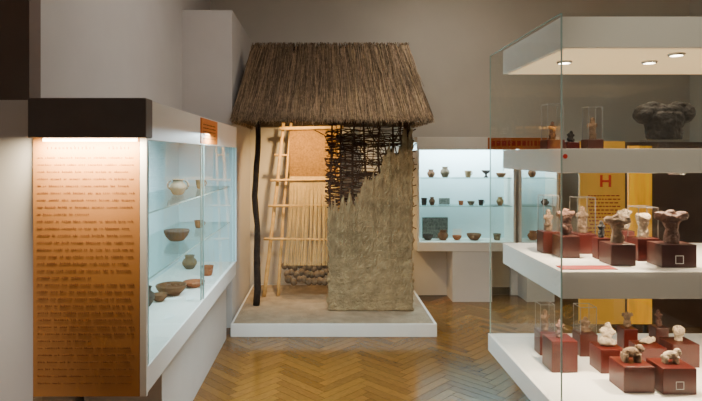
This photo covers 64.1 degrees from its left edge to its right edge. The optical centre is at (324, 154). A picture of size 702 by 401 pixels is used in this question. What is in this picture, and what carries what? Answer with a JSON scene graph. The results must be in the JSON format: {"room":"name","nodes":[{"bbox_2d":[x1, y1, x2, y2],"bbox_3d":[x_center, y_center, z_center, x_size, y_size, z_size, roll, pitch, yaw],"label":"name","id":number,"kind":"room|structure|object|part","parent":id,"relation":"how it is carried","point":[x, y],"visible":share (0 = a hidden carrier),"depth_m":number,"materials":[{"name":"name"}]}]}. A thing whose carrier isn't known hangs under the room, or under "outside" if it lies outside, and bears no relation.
{"room":"museum","nodes":[
{"label":"museum","id":0,"kind":"room"},
{"bbox_2d":[0,0,40,99],"bbox_3d":[-2.160,-0.140,2.550,1.680,3.520,0.100,0,0,0],"label":"wall","id":1,"kind":"structure","parent":0,"point":[20,20],"depth_m":2.50,"materials":[{"name":"paint"}]},
{"bbox_2d":[0,100,41,400],"bbox_3d":[-1.831,0.681,2.460,1.138,1.838,0.080,0,0,0],"label":"wall panel","id":2,"kind":"object","parent":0,"point":[16,149],"depth_m":2.42,"materials":[{"name":"white paint"}]},
{"bbox_2d":[41,0,209,400],"bbox_3d":[-1.370,-0.140,4.525,0.100,3.520,3.850,0,0,0],"label":"wall","id":3,"kind":"structure","parent":0,"point":[90,48],"depth_m":3.50,"materials":[{"name":"paint"}]},
{"bbox_2d":[182,10,249,327],"bbox_3d":[-1.090,0.130,5.815,0.460,2.940,1.270,0,0,0],"label":"wall pier","id":4,"kind":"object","parent":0,"point":[215,45],"visible":0.43,"depth_m":5.18,"materials":[{"name":"paint"}]},
{"bbox_2d":[193,294,701,400],"bbox_3d":[0.600,1.602,2.725,7.200,0.004,7.450,0,0,0],"label":"floor","id":5,"kind":"structure","parent":0,"point":[457,364],"depth_m":4.30,"materials":[{"name":"brown wood"}]},
{"bbox_2d":[28,98,236,400],"bbox_3d":[-1.018,0.680,3.606,0.543,1.840,2.548,0,0,0],"label":"display cabinet","id":6,"kind":"object","parent":5,"relation":"on","point":[182,349],"depth_m":2.40,"materials":[{"name":"white paint"}]},
{"bbox_3d":[-0.998,0.399,2.375,0.506,1.273,0.090,0,0,0],"label":"information panel","id":7,"kind":"part","parent":6,"relation":"part of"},
{"bbox_3d":[-0.779,0.468,2.409,0.028,1.135,0.018,0,0,0],"label":"edge trim","id":8,"kind":"part","parent":6,"relation":"part of","materials":[{"name":"white paint"}]},
{"bbox_2d":[149,285,154,306],"bbox_3d":[-1.101,0.865,3.419,0.119,0.120,0.121,0,0,0],"label":"jar","id":9,"kind":"object","parent":6,"relation":"on","point":[151,293],"visible":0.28,"depth_m":3.40,"materials":[{"name":"ceramic"}]},
{"bbox_2d":[154,292,167,301],"bbox_3d":[-1.051,0.902,3.550,0.100,0.045,0.101,0,0,0],"label":"bowl","id":10,"kind":"object","parent":6,"relation":"on","point":[159,296],"visible":0.8,"depth_m":3.53,"materials":[{"name":"brown ceramic"}]},
{"bbox_3d":[-1.280,0.400,3.655,0.020,1.280,2.450,0,0,0],"label":"panel","id":11,"kind":"part","parent":6,"relation":"part of","materials":[{"name":"clear glass"}]},
{"bbox_2d":[155,281,186,295],"bbox_3d":[-1.021,0.892,3.720,0.202,0.065,0.200,0,0,0],"label":"bowl","id":12,"kind":"object","parent":6,"relation":"on","point":[172,288],"visible":0.88,"depth_m":3.69,"materials":[{"name":"brown ceramic"}]},
{"bbox_2d":[164,228,189,241],"bbox_3d":[-1.001,0.542,3.780,0.169,0.075,0.169,0,0,0],"label":"bowl","id":13,"kind":"object","parent":6,"relation":"on","point":[173,234],"visible":1,"depth_m":3.73,"materials":[{"name":"brown ceramic"}]},
{"bbox_2d":[167,179,188,194],"bbox_3d":[-1.000,0.217,3.810,0.116,0.105,0.116,0,0,44],"label":"jar","id":14,"kind":"object","parent":6,"relation":"on","point":[177,187],"visible":1,"depth_m":3.78,"materials":[{"name":"beige ceramic"}]},
{"bbox_2d":[182,254,196,269],"bbox_3d":[-1.100,0.870,4.550,0.120,0.110,0.119,0,0,0],"label":"jar","id":15,"kind":"object","parent":6,"relation":"on","point":[189,262],"visible":1,"depth_m":4.51,"materials":[{"name":"ceramic"}]},
{"bbox_2d":[183,279,204,287],"bbox_3d":[-0.920,0.904,3.929,0.152,0.040,0.150,0,0,0],"label":"bowl","id":16,"kind":"object","parent":6,"relation":"on","point":[191,283],"visible":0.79,"depth_m":3.92,"materials":[{"name":"orange ceramic"}]},
{"bbox_2d":[194,220,205,227],"bbox_3d":[-1.000,0.549,4.450,0.079,0.060,0.081,0,0,43],"label":"cup","id":17,"kind":"object","parent":6,"relation":"on","point":[197,222],"visible":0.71,"depth_m":4.42,"materials":[{"name":"brown ceramic"}]},
{"bbox_2d":[196,180,206,188],"bbox_3d":[-0.999,0.234,4.500,0.080,0.070,0.079,0,0,-44],"label":"cup","id":18,"kind":"object","parent":6,"relation":"on","point":[197,181],"visible":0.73,"depth_m":4.47,"materials":[{"name":"beige ceramic"}]},
{"bbox_2d":[202,264,213,275],"bbox_3d":[-0.900,0.887,4.300,0.090,0.075,0.090,0,0,0],"label":"cup","id":19,"kind":"object","parent":6,"relation":"on","point":[208,269],"visible":0.9,"depth_m":4.27,"materials":[{"name":"orange ceramic"}]},
{"bbox_3d":[-1.020,0.388,4.870,0.500,1.075,0.020,0,0,0],"label":"panel","id":20,"kind":"part","parent":6,"relation":"part of","materials":[{"name":"clear glass"}]},
{"bbox_2d":[200,117,217,144],"bbox_3d":[-0.766,-0.152,3.720,0.008,0.160,0.520,0,0,0],"label":"notice sign","id":21,"kind":"object","parent":6,"relation":"attached to","point":[208,128],"visible":1,"depth_m":3.67,"materials":[{"name":"brown"}]},
{"bbox_2d":[231,284,436,336],"bbox_3d":[0.077,1.537,5.675,1.815,0.126,1.510,0,0,0],"label":"display platform","id":22,"kind":"object","parent":5,"relation":"on","point":[300,310],"visible":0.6,"depth_m":5.06,"materials":[{"name":"white paint"}]},
{"bbox_2d":[262,123,343,296],"bbox_3d":[-0.224,0.562,5.912,0.852,1.829,0.432,0,0,3],"label":"loom","id":23,"kind":"object","parent":22,"relation":"on","point":[306,150],"visible":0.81,"depth_m":5.93,"materials":[{"name":"wood"}]},
{"bbox_3d":[-0.220,0.884,5.868,0.841,0.035,0.033,0,0,0],"label":"rod","id":24,"kind":"part","parent":23,"relation":"part of","materials":[{"name":"beige wood"}]},
{"bbox_3d":[-0.190,0.266,5.955,0.781,0.035,0.030,0,0,0],"label":"heddle rod","id":25,"kind":"part","parent":23,"relation":"part of","materials":[{"name":"beige wood"}]},
{"bbox_3d":[-0.200,0.536,5.919,0.800,0.035,0.034,0,0,0],"label":"shed rod","id":26,"kind":"part","parent":23,"relation":"part of","materials":[{"name":"beige wood"}]},
{"bbox_2d":[229,42,434,310],"bbox_3d":[0.063,0.155,5.647,1.810,2.644,1.531,0,0,0],"label":"thatched hut","id":27,"kind":"object","parent":22,"relation":"on","point":[370,239],"visible":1,"depth_m":5.33,"materials":[{"name":"brown plant"}]},
{"bbox_3d":[-0.673,0.413,5.498,0.091,2.129,0.084,0,0,0],"label":"post","id":28,"kind":"part","parent":27,"relation":"part of","materials":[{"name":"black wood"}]},
{"bbox_2d":[412,137,515,301],"bbox_3d":[1.542,0.702,6.272,1.077,1.796,0.345,0,0,0],"label":"display cabinet","id":29,"kind":"object","parent":5,"relation":"on","point":[459,270],"visible":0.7,"depth_m":6.38,"materials":[{"name":"white paint"}]},
{"bbox_3d":[1.016,0.448,6.265,0.025,1.005,0.320,0,0,0],"label":"panel","id":30,"kind":"part","parent":29,"relation":"part of","materials":[{"name":"white paint"}]},
{"bbox_2d":[421,198,426,204],"bbox_3d":[1.105,0.519,6.250,0.070,0.080,0.069,0,0,0],"label":"cup","id":31,"kind":"object","parent":29,"relation":"on","point":[423,200],"visible":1,"depth_m":6.22,"materials":[{"name":"black ceramic"}]},
{"bbox_2d":[423,234,432,239],"bbox_3d":[1.150,0.917,6.249,0.122,0.060,0.119,0,0,0],"label":"bowl","id":32,"kind":"object","parent":29,"relation":"on","point":[425,236],"visible":1,"depth_m":6.21,"materials":[{"name":"black ceramic"}]},
{"bbox_3d":[1.196,1.326,6.405,0.385,0.548,0.040,0,0,0],"label":"panel","id":33,"kind":"part","parent":29,"relation":"part of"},
{"bbox_2d":[427,169,434,176],"bbox_3d":[1.183,0.204,6.250,0.090,0.090,0.090,0,0,0],"label":"jar","id":34,"kind":"object","parent":29,"relation":"on","point":[430,173],"visible":1,"depth_m":6.22,"materials":[{"name":"brown ceramic"}]},
{"bbox_2d":[429,197,434,204],"bbox_3d":[1.194,0.514,6.250,0.070,0.090,0.070,0,0,0],"label":"jar","id":35,"kind":"object","parent":29,"relation":"on","point":[431,200],"visible":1,"depth_m":6.23,"materials":[{"name":"brown ceramic"}]},
{"bbox_2d":[422,217,447,237],"bbox_3d":[1.250,0.828,6.364,0.290,0.240,0.008,0,0,0],"label":"card","id":36,"kind":"object","parent":29,"relation":"on","point":[430,225],"visible":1,"depth_m":6.36,"materials":[{"name":"paper"}]},
{"bbox_2d":[438,230,447,239],"bbox_3d":[1.317,0.892,6.251,0.118,0.110,0.120,0,0,0],"label":"jar","id":37,"kind":"object","parent":29,"relation":"on","point":[442,235],"visible":1,"depth_m":6.21,"materials":[{"name":"brown ceramic"}]},
{"bbox_2d":[439,198,449,203],"bbox_3d":[1.356,0.524,6.364,0.123,0.070,0.008,0,0,0],"label":"card","id":38,"kind":"object","parent":29,"relation":"on","point":[441,200],"visible":1,"depth_m":6.36,"materials":[{"name":"grey paper"}]},
{"bbox_2d":[440,167,449,176],"bbox_3d":[1.339,0.190,6.250,0.102,0.120,0.104,0,0,0],"label":"jar","id":39,"kind":"object","parent":29,"relation":"on","point":[444,172],"visible":1,"depth_m":6.22,"materials":[{"name":"grey ceramic"}]},
{"bbox_2d":[452,235,461,239],"bbox_3d":[1.472,0.922,6.249,0.101,0.050,0.100,0,0,0],"label":"bowl","id":40,"kind":"object","parent":29,"relation":"on","point":[456,237],"visible":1,"depth_m":6.22,"materials":[{"name":"orange ceramic"}]},
{"bbox_2d":[453,229,461,237],"bbox_3d":[1.501,0.893,6.364,0.100,0.110,0.008,0,0,0],"label":"card","id":41,"kind":"object","parent":29,"relation":"on","point":[455,231],"visible":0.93,"depth_m":6.36,"materials":[{"name":"white paper"}]},
{"bbox_3d":[1.542,0.425,6.435,1.077,1.230,0.020,0,0,0],"label":"panel","id":42,"kind":"part","parent":29,"relation":"part of","materials":[{"name":"clear glass"}]},
{"bbox_3d":[1.542,1.000,6.263,1.077,0.100,0.325,0,0,0],"label":"sill","id":43,"kind":"part","parent":29,"relation":"part of","materials":[{"name":"white paint"}]},
{"bbox_2d":[464,171,472,176],"bbox_3d":[1.596,0.212,6.250,0.079,0.075,0.079,0,0,-45],"label":"cup","id":44,"kind":"object","parent":29,"relation":"on","point":[467,173],"visible":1,"depth_m":6.22,"materials":[{"name":"beige ceramic"}]},
{"bbox_2d":[467,233,480,239],"bbox_3d":[1.663,0.912,6.250,0.159,0.070,0.158,0,0,0],"label":"bowl","id":45,"kind":"object","parent":29,"relation":"on","point":[472,236],"visible":1,"depth_m":6.20,"materials":[{"name":"brown ceramic"}]},
{"bbox_2d":[481,170,489,176],"bbox_3d":[1.797,0.209,6.250,0.099,0.080,0.101,0,0,0],"label":"footed bowl","id":46,"kind":"object","parent":29,"relation":"on","point":[485,172],"visible":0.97,"depth_m":6.22,"materials":[{"name":"black ceramic"}]},
{"bbox_2d":[493,233,500,239],"bbox_3d":[1.920,0.912,6.250,0.091,0.070,0.088,0,0,0],"label":"cup","id":47,"kind":"object","parent":29,"relation":"on","point":[497,236],"visible":1,"depth_m":6.22,"materials":[{"name":"ceramic"}]},
{"bbox_2d":[496,197,503,204],"bbox_3d":[1.954,0.514,6.250,0.082,0.090,0.079,0,0,0],"label":"jar","id":48,"kind":"object","parent":29,"relation":"on","point":[500,201],"visible":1,"depth_m":6.22,"materials":[{"name":"brown ceramic"}]},
{"bbox_2d":[496,173,505,176],"bbox_3d":[1.965,0.225,6.251,0.112,0.050,0.109,0,0,0],"label":"bowl","id":49,"kind":"object","parent":29,"relation":"on","point":[497,174],"visible":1,"depth_m":6.21,"materials":[{"name":"brown ceramic"}]},
{"bbox_3d":[2.067,0.448,6.265,0.025,1.005,0.320,0,0,0],"label":"panel","id":50,"kind":"part","parent":29,"relation":"part of","materials":[{"name":"white paint"}]},
{"bbox_2d":[488,138,548,148],"bbox_3d":[2.126,-0.126,6.093,0.707,0.128,0.012,0,0,0],"label":"notice sign","id":51,"kind":"object","parent":29,"relation":"attached to","point":[496,143],"visible":0.82,"depth_m":6.09,"materials":[{"name":"red"}]},
{"bbox_2d":[510,137,558,301],"bbox_3d":[2.335,0.702,6.272,0.430,1.796,0.345,0,0,0],"label":"display cabinet","id":52,"kind":"object","parent":5,"relation":"on","point":[530,211],"visible":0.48,"depth_m":6.30,"materials":[{"name":"white paint"}]},
{"bbox_3d":[2.159,1.326,6.405,0.078,0.548,0.040,0,0,0],"label":"panel","id":53,"kind":"part","parent":52,"relation":"part of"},
{"bbox_3d":[2.132,0.448,6.265,0.025,1.005,0.320,0,0,0],"label":"panel","id":54,"kind":"part","parent":52,"relation":"part of","materials":[{"name":"white paint"}]},
{"bbox_3d":[2.335,1.000,6.263,0.430,0.100,0.325,0,0,0],"label":"sill","id":55,"kind":"part","parent":52,"relation":"part of","materials":[{"name":"white paint"}]},
{"bbox_3d":[2.335,0.425,6.435,0.430,1.230,0.020,0,0,0],"label":"panel","id":56,"kind":"part","parent":52,"relation":"part of","materials":[{"name":"clear glass"}]},
{"bbox_2d":[527,230,536,239],"bbox_3d":[2.321,0.897,6.251,0.120,0.100,0.120,0,0,0],"label":"jar","id":57,"kind":"object","parent":52,"relation":"on","point":[532,235],"visible":0.96,"depth_m":6.21,"materials":[{"name":"brown ceramic"}]},
{"bbox_2d":[528,171,535,176],"bbox_3d":[2.310,0.200,6.251,0.090,0.100,0.090,0,0,0],"label":"jar","id":58,"kind":"object","parent":52,"relation":"on","point":[530,173],"visible":0.59,"depth_m":6.22,"materials":[{"name":"brown ceramic"}]},
{"bbox_2d":[541,199,548,204],"bbox_3d":[2.455,0.524,6.250,0.091,0.070,0.090,0,0,0],"label":"jar","id":59,"kind":"object","parent":52,"relation":"on","point":[544,201],"visible":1,"depth_m":6.22,"materials":[{"name":"black ceramic"}]},
{"bbox_3d":[2.538,0.448,6.265,0.025,1.005,0.320,0,0,0],"label":"panel","id":60,"kind":"part","parent":52,"relation":"part of","materials":[{"name":"white paint"}]},
{"bbox_2d":[488,13,701,400],"bbox_3d":[1.818,0.470,3.159,1.464,2.260,1.142,0,0,0],"label":"glass display case","id":61,"kind":"object","parent":5,"relation":"on","point":[566,45],"depth_m":2.72,"materials":[{"name":"white paint"}]},
{"bbox_2d":[534,301,555,355],"bbox_3d":[1.318,1.036,3.357,0.095,0.300,0.095,0,0,0],"label":"plinth","id":62,"kind":"object","parent":61,"relation":"on","point":[538,331],"visible":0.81,"depth_m":3.34,"materials":[{"name":"plastic"}]},
{"bbox_2d":[540,309,549,329],"bbox_3d":[1.319,0.985,3.357,0.051,0.121,0.042,0,0,31],"label":"figurine","id":63,"kind":"object","parent":62,"relation":"on","point":[544,324],"visible":1,"depth_m":3.35,"materials":[{"name":"beige ceramic"}]},
{"bbox_2d":[543,209,552,230],"bbox_3d":[1.246,0.362,3.127,0.051,0.121,0.042,0,0,31],"label":"figurine","id":64,"kind":"object","parent":61,"relation":"on","point":[548,217],"visible":1,"depth_m":3.11,"materials":[{"name":"beige ceramic"}]},
{"bbox_2d":[537,194,559,253],"bbox_3d":[1.246,0.383,3.127,0.094,0.320,0.094,0,0,0],"label":"plinth","id":65,"kind":"object","parent":61,"relation":"on","point":[544,238],"visible":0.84,"depth_m":3.08,"materials":[{"name":"plastic"}]},
{"bbox_2d":[540,103,564,148],"bbox_3d":[1.279,-0.158,3.150,0.100,0.255,0.100,0,0,0],"label":"plinth","id":66,"kind":"object","parent":61,"relation":"on","point":[544,144],"visible":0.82,"depth_m":3.10,"materials":[{"name":"plastic"}]},
{"bbox_2d":[548,121,556,139],"bbox_3d":[1.279,-0.138,3.149,0.043,0.103,0.036,0,0,-35],"label":"figurine","id":67,"kind":"object","parent":61,"relation":"on","point":[552,128],"visible":1,"depth_m":3.14,"materials":[{"name":"brown ceramic"}]},
{"bbox_2d":[542,334,577,372],"bbox_3d":[1.307,1.101,3.120,0.142,0.170,0.140,0,0,0],"label":"plinth","id":68,"kind":"object","parent":61,"relation":"on","point":[551,345],"visible":1,"depth_m":3.05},
{"bbox_2d":[555,320,563,337],"bbox_3d":[1.306,0.967,3.120,0.045,0.098,0.036,0,0,0],"label":"figurine","id":69,"kind":"object","parent":68,"relation":"on","point":[558,325],"visible":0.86,"depth_m":3.11,"materials":[{"name":"beige ceramic"}]},
{"bbox_2d":[556,60,572,64],"bbox_3d":[1.270,-0.490,2.970,0.080,0.012,0.079,0,0,0],"label":"spotlight","id":70,"kind":"object","parent":61,"relation":"on","point":[564,62],"depth_m":2.95,"materials":[{"name":"beige"}]},
{"bbox_2d":[556,208,574,234],"bbox_3d":[1.290,0.357,3.004,0.100,0.141,0.055,0,0,0],"label":"figurine","id":71,"kind":"object","parent":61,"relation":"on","point":[567,228],"visible":0.95,"depth_m":2.98,"materials":[{"name":"brown ceramic"}]},
{"bbox_2d":[552,234,579,257],"bbox_3d":[1.291,0.486,3.003,0.105,0.115,0.105,0,0,0],"label":"plinth","id":72,"kind":"object","parent":61,"relation":"on","point":[570,243],"visible":0.96,"depth_m":2.95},
{"bbox_2d":[567,131,574,141],"bbox_3d":[1.420,-0.109,3.238,0.044,0.065,0.031,0,0,0],"label":"figurine","id":73,"kind":"object","parent":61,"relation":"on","point":[570,134],"visible":1,"depth_m":3.23,"materials":[{"name":"black stone"}]},
{"bbox_2d":[565,142,579,148],"bbox_3d":[1.420,-0.053,3.237,0.074,0.045,0.074,0,0,0],"label":"plinth","id":74,"kind":"object","parent":61,"relation":"on","point":[568,145],"visible":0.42,"depth_m":3.20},
{"bbox_2d":[576,206,588,232],"bbox_3d":[1.435,0.358,3.124,0.069,0.149,0.052,0,0,0],"label":"figurine","id":75,"kind":"object","parent":61,"relation":"on","point":[582,226],"visible":1,"depth_m":3.11,"materials":[{"name":"beige ceramic"}]},
{"bbox_2d":[569,196,596,253],"bbox_3d":[1.436,0.388,3.125,0.110,0.310,0.110,0,0,0],"label":"plinth","id":76,"kind":"object","parent":61,"relation":"on","point":[585,238],"visible":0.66,"depth_m":3.07,"materials":[{"name":"plastic"}]},
{"bbox_2d":[572,303,597,356],"bbox_3d":[1.551,1.041,3.343,0.106,0.290,0.106,0,0,0],"label":"plinth","id":77,"kind":"object","parent":61,"relation":"on","point":[583,339],"visible":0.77,"depth_m":3.29,"materials":[{"name":"plastic"}]},
{"bbox_2d":[579,316,590,332],"bbox_3d":[1.549,1.010,3.343,0.067,0.090,0.044,0,0,0],"label":"figurine","id":78,"kind":"object","parent":61,"relation":"on","point":[585,323],"visible":1,"depth_m":3.33,"materials":[{"name":"brown ceramic"}]},
{"bbox_3d":[1.259,0.542,2.698,0.260,0.004,0.085,0,0,0],"label":"caption strip","id":79,"kind":"part","parent":61,"relation":"part of","materials":[{"name":"plastic"}]},
{"bbox_2d":[581,106,603,148],"bbox_3d":[1.476,-0.148,3.094,0.087,0.235,0.087,0,0,0],"label":"plinth","id":80,"kind":"object","parent":61,"relation":"on","point":[587,143],"visible":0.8,"depth_m":3.05,"materials":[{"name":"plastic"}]},
{"bbox_2d":[587,117,597,138],"bbox_3d":[1.477,-0.147,3.094,0.051,0.121,0.042,0,0,31],"label":"figurine","id":81,"kind":"object","parent":80,"relation":"on","point":[592,125],"visible":0.97,"depth_m":3.08,"materials":[{"name":"brown ceramic"}]},
{"bbox_2d":[597,221,604,237],"bbox_3d":[1.452,0.389,2.944,0.038,0.088,0.032,0,0,-34],"label":"figurine","id":82,"kind":"object","parent":61,"relation":"on","point":[601,226],"visible":1,"depth_m":2.93,"materials":[{"name":"grey ceramic"}]},
{"bbox_2d":[592,237,610,258],"bbox_3d":[1.452,0.488,2.944,0.068,0.110,0.068,0,0,0],"label":"plinth","id":83,"kind":"object","parent":61,"relation":"on","point":[595,240],"visible":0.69,"depth_m":2.93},
{"bbox_2d":[503,243,701,298],"bbox_3d":[1.821,0.607,3.038,1.438,0.126,0.864,0,0,0],"label":"shelf","id":84,"kind":"object","parent":61,"relation":"attached to","point":[644,280],"depth_m":2.61,"materials":[{"name":"white paint"}]},
{"bbox_2d":[503,149,701,172],"bbox_3d":[1.821,0.027,3.038,1.438,0.114,0.864,0,0,0],"label":"shelf","id":85,"kind":"object","parent":61,"relation":"attached to","point":[544,160],"depth_m":2.61,"materials":[{"name":"white paint"}]},
{"bbox_2d":[509,49,701,73],"bbox_3d":[1.824,-0.498,3.040,1.392,0.003,0.820,0,0,0],"label":"diffuser","id":86,"kind":"object","parent":61,"relation":"attached to","point":[574,61],"depth_m":3.01,"materials":[{"name":"beige"}]},
{"bbox_2d":[589,342,622,373],"bbox_3d":[1.564,1.121,3.103,0.136,0.130,0.136,0,0,0],"label":"plinth","id":87,"kind":"object","parent":61,"relation":"on","point":[599,354],"visible":0.55,"depth_m":3.06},
{"bbox_2d":[598,322,615,345],"bbox_3d":[1.564,0.991,3.102,0.094,0.130,0.060,0,0,0],"label":"figurine","id":88,"kind":"object","parent":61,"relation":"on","point":[606,339],"visible":1,"depth_m":3.08,"materials":[{"name":"beige stone"}]},
{"bbox_2d":[599,241,635,265],"bbox_3d":[1.463,0.491,2.806,0.122,0.105,0.122,0,0,0],"label":"plinth","id":89,"kind":"object","parent":61,"relation":"on","point":[613,254],"visible":0.89,"depth_m":2.75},
{"bbox_2d":[604,214,630,242],"bbox_3d":[1.464,0.368,2.806,0.136,0.140,0.070,0,0,0],"label":"figurine","id":90,"kind":"object","parent":61,"relation":"on","point":[617,223],"visible":1,"depth_m":2.79,"materials":[{"name":"brown ceramic"}]},
{"bbox_2d":[616,209,631,229],"bbox_3d":[1.687,0.363,3.160,0.083,0.119,0.049,0,0,0],"label":"figurine","id":91,"kind":"object","parent":61,"relation":"on","point":[624,212],"visible":0.58,"depth_m":3.15,"materials":[{"name":"beige stone"}]},
{"bbox_2d":[617,325,637,348],"bbox_3d":[1.820,1.111,3.372,0.083,0.150,0.083,0,0,0],"label":"plinth","id":92,"kind":"object","parent":61,"relation":"on","point":[624,334],"visible":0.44,"depth_m":3.33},
{"bbox_2d":[622,312,632,326],"bbox_3d":[1.821,0.990,3.371,0.066,0.091,0.037,0,0,0],"label":"figurine","id":93,"kind":"object","parent":61,"relation":"on","point":[627,316],"visible":1,"depth_m":3.36,"materials":[{"name":"brown ceramic"}]},
{"bbox_2d":[622,229,634,241],"bbox_3d":[1.688,0.483,3.159,0.078,0.120,0.078,0,0,0],"label":"plinth","id":94,"kind":"object","parent":61,"relation":"on","point":[627,232],"visible":0.21,"depth_m":3.12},
{"bbox_2d":[609,356,654,392],"bbox_3d":[1.567,1.121,2.865,0.154,0.130,0.150,0,0,0],"label":"plinth","id":95,"kind":"object","parent":61,"relation":"on","point":[632,376],"visible":0.89,"depth_m":2.79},
{"bbox_2d":[620,344,644,362],"bbox_3d":[1.577,1.012,2.866,0.116,0.088,0.056,0,0,0],"label":"figurine","id":96,"kind":"object","parent":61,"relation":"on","point":[635,352],"visible":1,"depth_m":2.85,"materials":[{"name":"beige ceramic"}]},
{"bbox_2d":[626,206,659,260],"bbox_3d":[1.655,0.406,2.916,0.112,0.275,0.112,0,0,0],"label":"plinth","id":97,"kind":"object","parent":61,"relation":"on","point":[641,243],"visible":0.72,"depth_m":2.86,"materials":[{"name":"plastic"}]},
{"bbox_2d":[635,213,650,237],"bbox_3d":[1.655,0.364,2.915,0.072,0.128,0.059,0,0,0],"label":"figurine","id":98,"kind":"object","parent":61,"relation":"on","point":[642,219],"visible":1,"depth_m":2.90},
{"bbox_2d":[629,340,666,360],"bbox_3d":[1.836,1.131,3.190,0.139,0.110,0.139,0,0,0],"label":"plinth","id":99,"kind":"object","parent":61,"relation":"on","point":[653,350],"visible":0.29,"depth_m":3.12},
{"bbox_2d":[639,336,655,343],"bbox_3d":[1.835,1.054,3.190,0.093,0.044,0.031,0,0,0],"label":"figurine","id":100,"kind":"object","parent":99,"relation":"on","point":[647,340],"visible":1,"depth_m":3.18,"materials":[{"name":"beige stone"}]},
{"bbox_2d":[641,60,657,64],"bbox_3d":[1.720,-0.490,2.970,0.080,0.012,0.079,0,0,0],"label":"spotlight","id":101,"kind":"object","parent":61,"relation":"on","point":[645,62],"depth_m":2.95,"materials":[{"name":"beige"}]},
{"bbox_2d":[654,309,662,325],"bbox_3d":[2.024,0.987,3.399,0.045,0.098,0.036,0,0,0],"label":"figurine","id":102,"kind":"object","parent":61,"relation":"on","point":[658,321],"visible":1,"depth_m":3.39,"materials":[{"name":"brown ceramic"}]},
{"bbox_2d":[649,324,668,342],"bbox_3d":[2.025,1.111,3.399,0.078,0.150,0.078,0,0,0],"label":"plinth","id":103,"kind":"object","parent":61,"relation":"on","point":[656,331],"visible":0.4,"depth_m":3.36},
{"bbox_2d":[632,101,695,139],"bbox_3d":[1.777,-0.182,2.933,0.307,0.201,0.170,0,0,20],"label":"figurine","id":104,"kind":"object","parent":61,"relation":"on","point":[661,121],"visible":1,"depth_m":2.89,"materials":[{"name":"stone"}]},
{"bbox_2d":[646,358,696,394],"bbox_3d":[1.756,1.121,2.844,0.168,0.130,0.152,0,0,0],"label":"plinth","id":105,"kind":"object","parent":61,"relation":"on","point":[672,378],"visible":0.81,"depth_m":2.77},
{"bbox_2d":[661,348,681,363],"bbox_3d":[1.764,1.018,2.845,0.100,0.075,0.049,0,0,0],"label":"figurine","id":106,"kind":"object","parent":105,"relation":"on","point":[674,355],"visible":1,"depth_m":2.83,"materials":[{"name":"beige stone"}]},
{"bbox_2d":[654,210,688,243],"bbox_3d":[1.707,0.351,2.764,0.162,0.163,0.078,0,0,0],"label":"figurine","id":107,"kind":"object","parent":61,"relation":"on","point":[670,219],"visible":1,"depth_m":2.74,"materials":[{"name":"brown ceramic"}]},
{"bbox_2d":[647,241,696,267],"bbox_3d":[1.709,0.488,2.764,0.169,0.110,0.132,0,0,0],"label":"plinth","id":108,"kind":"object","parent":61,"relation":"on","point":[662,254],"visible":0.99,"depth_m":2.70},
{"bbox_2d":[667,52,685,56],"bbox_3d":[1.720,-0.490,2.740,0.080,0.012,0.079,0,0,0],"label":"spotlight","id":109,"kind":"object","parent":61,"relation":"on","point":[670,54],"depth_m":2.72,"materials":[{"name":"beige"}]},
{"bbox_2d":[668,173,685,174],"bbox_3d":[1.720,0.090,2.740,0.080,0.012,0.079,0,0,0],"label":"spotlight","id":110,"kind":"object","parent":61,"relation":"attached to","point":[668,173],"depth_m":2.71,"materials":[{"name":"beige"}]},
{"bbox_2d":[658,337,699,367],"bbox_3d":[2.014,1.121,3.190,0.150,0.130,0.140,0,0,0],"label":"plinth","id":111,"kind":"object","parent":61,"relation":"on","point":[690,350],"visible":0.71,"depth_m":3.12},
{"bbox_2d":[672,325,684,340],"bbox_3d":[2.014,1.012,3.190,0.063,0.087,0.053,0,0,-31],"label":"figurine","id":112,"kind":"object","parent":111,"relation":"on","point":[678,331],"visible":1,"depth_m":3.17,"materials":[{"name":"beige ceramic"}]},
{"bbox_2d":[578,141,624,332],"bbox_3d":[2.428,0.740,4.913,0.394,1.720,0.034,0,0,0],"label":"panel","id":113,"kind":"object","parent":5,"relation":"on","point":[608,189],"visible":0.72,"depth_m":4.90,"materials":[{"name":"yellow paint"}]},
{"bbox_2d":[627,146,651,332],"bbox_3d":[2.761,0.760,4.915,0.201,1.680,0.030,0,0,0],"label":"panel","id":114,"kind":"object","parent":5,"relation":"on","point":[639,185],"visible":0.52,"depth_m":4.90,"materials":[{"name":"yellow paint"}]},
{"bbox_3d":[2.809,1.540,4.915,0.024,0.120,0.022,0,0,0],"label":"leg","id":115,"kind":"part","parent":114,"relation":"part of","materials":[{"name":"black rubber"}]},
{"bbox_2d":[210,0,689,288],"bbox_3d":[1.440,-0.140,6.500,5.720,3.520,0.100,0,0,0],"label":"wall","id":116,"kind":"structure","parent":0,"point":[451,43],"depth_m":6.45,"materials":[{"name":"paint"}]},
{"bbox_2d":[492,287,509,293],"bbox_3d":[1.750,1.560,6.440,1.500,0.080,0.020,0,0,0],"label":"baseboard","id":117,"kind":"structure","parent":116,"relation":"attached to","point":[495,290],"depth_m":6.43,"materials":[{"name":"black rubber"}]},
{"bbox_2d":[600,142,701,326],"bbox_3d":[3.400,0.740,5.250,1.600,1.720,0.100,0,0,0],"label":"doorway","id":118,"kind":"structure","parent":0,"point":[677,193],"depth_m":5.20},
{"bbox_2d":[690,0,701,141],"bbox_3d":[4.250,-0.140,2.725,0.100,3.520,7.450,0,0,0],"label":"wall","id":119,"kind":"structure","parent":0,"point":[695,5],"depth_m":6.33,"materials":[{"name":"paint"}]}
]}

